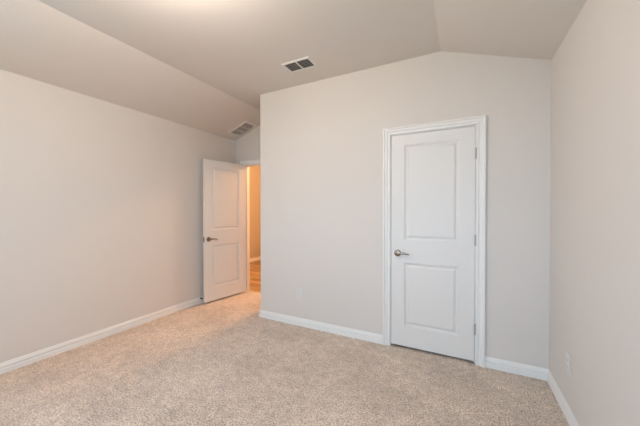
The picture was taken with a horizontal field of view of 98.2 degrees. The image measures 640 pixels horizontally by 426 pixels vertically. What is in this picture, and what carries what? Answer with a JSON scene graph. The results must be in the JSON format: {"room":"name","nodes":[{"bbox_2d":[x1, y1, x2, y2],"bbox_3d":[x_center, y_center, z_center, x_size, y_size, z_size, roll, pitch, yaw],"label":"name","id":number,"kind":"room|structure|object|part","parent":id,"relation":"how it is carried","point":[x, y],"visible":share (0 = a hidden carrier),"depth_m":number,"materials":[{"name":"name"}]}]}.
{"room":"empty bedroom","nodes":[
{"label":"empty bedroom","id":0,"kind":"room"},
{"bbox_2d":[0,69,235,362],"bbox_3d":[-2.622,0.101,2.254,0.115,2.513,5.451,0,1,27],"label":"wall","id":1,"kind":"structure","parent":0,"point":[101,202],"depth_m":2.75,"materials":[{"name":"white paint"}]},
{"bbox_2d":[0,296,203,374],"bbox_3d":[-2.564,1.254,2.238,0.012,0.088,5.221,0,1,27],"label":"baseboard","id":2,"kind":"structure","parent":1,"relation":"attached to","point":[33,357],"depth_m":2.74,"materials":[{"name":"white paint"}]},
{"bbox_2d":[236,125,259,163],"bbox_3d":[0.384,-0.087,3.711,3.907,2.733,0.115,0,1,27],"label":"wall","id":3,"kind":"structure","parent":0,"point":[248,145],"depth_m":4.41,"materials":[{"name":"white paint"}]},
{"bbox_2d":[203,159,245,302],"bbox_3d":[-1.406,0.248,4.150,0.125,2.008,0.732,0,1,36],"label":"door","id":4,"kind":"structure","parent":3,"relation":"in","point":[224,183],"depth_m":4.11,"materials":[{"name":"white paint"}]},
{"bbox_2d":[240,159,259,291],"bbox_3d":[-0.871,0.220,4.356,0.863,2.108,0.167,0,1,27],"label":"door frame","id":5,"kind":"structure","parent":3,"relation":"attached to","point":[249,163],"depth_m":4.51,"materials":[{"name":"white paint"}]},
{"bbox_3d":[-0.839,0.219,4.419,0.863,2.108,0.026,0,1,27],"label":"casing","id":6,"kind":"part","parent":5,"relation":"part of","materials":[{"name":"white paint"}]},
{"bbox_2d":[249,166,260,257],"bbox_3d":[-1.544,-0.101,7.599,0.115,2.800,5.279,0,1,27],"label":"wall","id":7,"kind":"structure","parent":0,"point":[254,171],"depth_m":7.20,"materials":[{"name":"beige paint"}]},
{"bbox_2d":[250,256,260,261],"bbox_3d":[-1.483,1.195,7.590,0.012,0.088,5.064,0,1,27],"label":"baseboard","id":8,"kind":"structure","parent":7,"relation":"attached to","point":[259,257],"depth_m":7.20,"materials":[{"name":"white paint"}]},
{"bbox_2d":[0,260,568,425],"bbox_3d":[-0.308,1.307,3.992,5.384,0.060,10.400,0,1,27],"label":"floor","id":9,"kind":"structure","parent":0,"point":[218,362],"depth_m":2.12,"materials":[{"name":"beige carpet"}]},
{"bbox_2d":[0,0,586,140],"bbox_3d":[-0.833,-1.374,1.322,4.137,0.540,5.451,0,1,27],"label":"ceiling","id":10,"kind":"structure","parent":0,"point":[204,65],"depth_m":2.21,"materials":[{"name":"beige paint"}]},
{"bbox_2d":[229,121,256,136],"bbox_3d":[-1.190,-1.286,4.260,0.352,0.136,0.255,0,1,27],"label":"ceiling vent","id":11,"kind":"object","parent":10,"relation":"in","point":[243,128],"visible":1,"depth_m":4.25,"materials":[{"name":"white metal"}]},
{"bbox_2d":[281,56,317,72],"bbox_3d":[-0.200,-1.437,2.698,0.305,0.010,0.185,0,1,27],"label":"ceiling vent","id":12,"kind":"object","parent":10,"relation":"in","point":[306,62],"visible":1,"depth_m":2.69,"materials":[{"name":"white metal"}]},
{"bbox_2d":[260,51,550,368],"bbox_3d":[0.542,-0.077,2.820,2.813,2.733,0.115,0,1,27],"label":"wall","id":13,"kind":"structure","parent":0,"point":[321,141],"depth_m":2.74,"materials":[{"name":"white paint"}]},
{"bbox_2d":[296,288,301,299],"bbox_3d":[-0.235,0.924,3.159,0.078,0.125,0.008,0,1,27],"label":"wall outlet","id":14,"kind":"object","parent":13,"relation":"attached to","point":[298,291],"visible":1,"depth_m":3.16,"materials":[{"name":"white plastic"}]},
{"bbox_2d":[259,310,382,343],"bbox_3d":[-0.065,1.243,3.073,1.538,0.088,0.012,0,1,27],"label":"baseboard","id":15,"kind":"structure","parent":13,"relation":"attached to","point":[344,331],"depth_m":3.01,"materials":[{"name":"white paint"}]},
{"bbox_2d":[391,126,476,360],"bbox_3d":[1.014,0.264,2.539,0.726,2.008,0.135,0,1,27],"label":"door","id":16,"kind":"structure","parent":13,"relation":"in","point":[433,236],"depth_m":2.51,"materials":[{"name":"white paint"}]},
{"bbox_3d":[0.772,0.384,2.600,0.128,0.026,0.020,0,1,27],"label":"lever","id":17,"kind":"part","parent":16,"relation":"part of","materials":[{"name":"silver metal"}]},
{"bbox_2d":[383,115,485,367],"bbox_3d":[1.031,0.238,2.573,0.861,2.108,0.167,0,1,27],"label":"door frame","id":18,"kind":"structure","parent":13,"relation":"attached to","point":[479,122],"depth_m":2.37,"materials":[{"name":"white paint"}]},
{"bbox_2d":[485,356,548,380],"bbox_3d":[1.576,1.251,2.233,0.427,0.088,0.012,0,1,27],"label":"baseboard","id":19,"kind":"structure","parent":13,"relation":"attached to","point":[493,363],"depth_m":2.23,"materials":[{"name":"white paint"}]},
{"bbox_2d":[549,0,639,425],"bbox_3d":[0.958,0.112,0.421,0.115,2.525,5.451,0,1,27],"label":"wall","id":20,"kind":"structure","parent":0,"point":[594,291],"depth_m":1.39,"materials":[{"name":"white paint"}]},
{"bbox_2d":[547,370,579,425],"bbox_3d":[0.738,1.274,0.142,0.012,0.088,4.500,0,1,27],"label":"baseboard","id":21,"kind":"structure","parent":20,"relation":"attached to","point":[569,416],"depth_m":1.83,"materials":[{"name":"white paint"}]},
{"bbox_2d":[566,351,570,376],"bbox_3d":[1.562,0.948,1.744,0.008,0.125,0.078,0,1,27],"label":"wall outlet","id":22,"kind":"object","parent":20,"relation":"attached to","point":[568,357],"visible":1,"depth_m":1.73,"materials":[{"name":"white plastic"}]}
]}

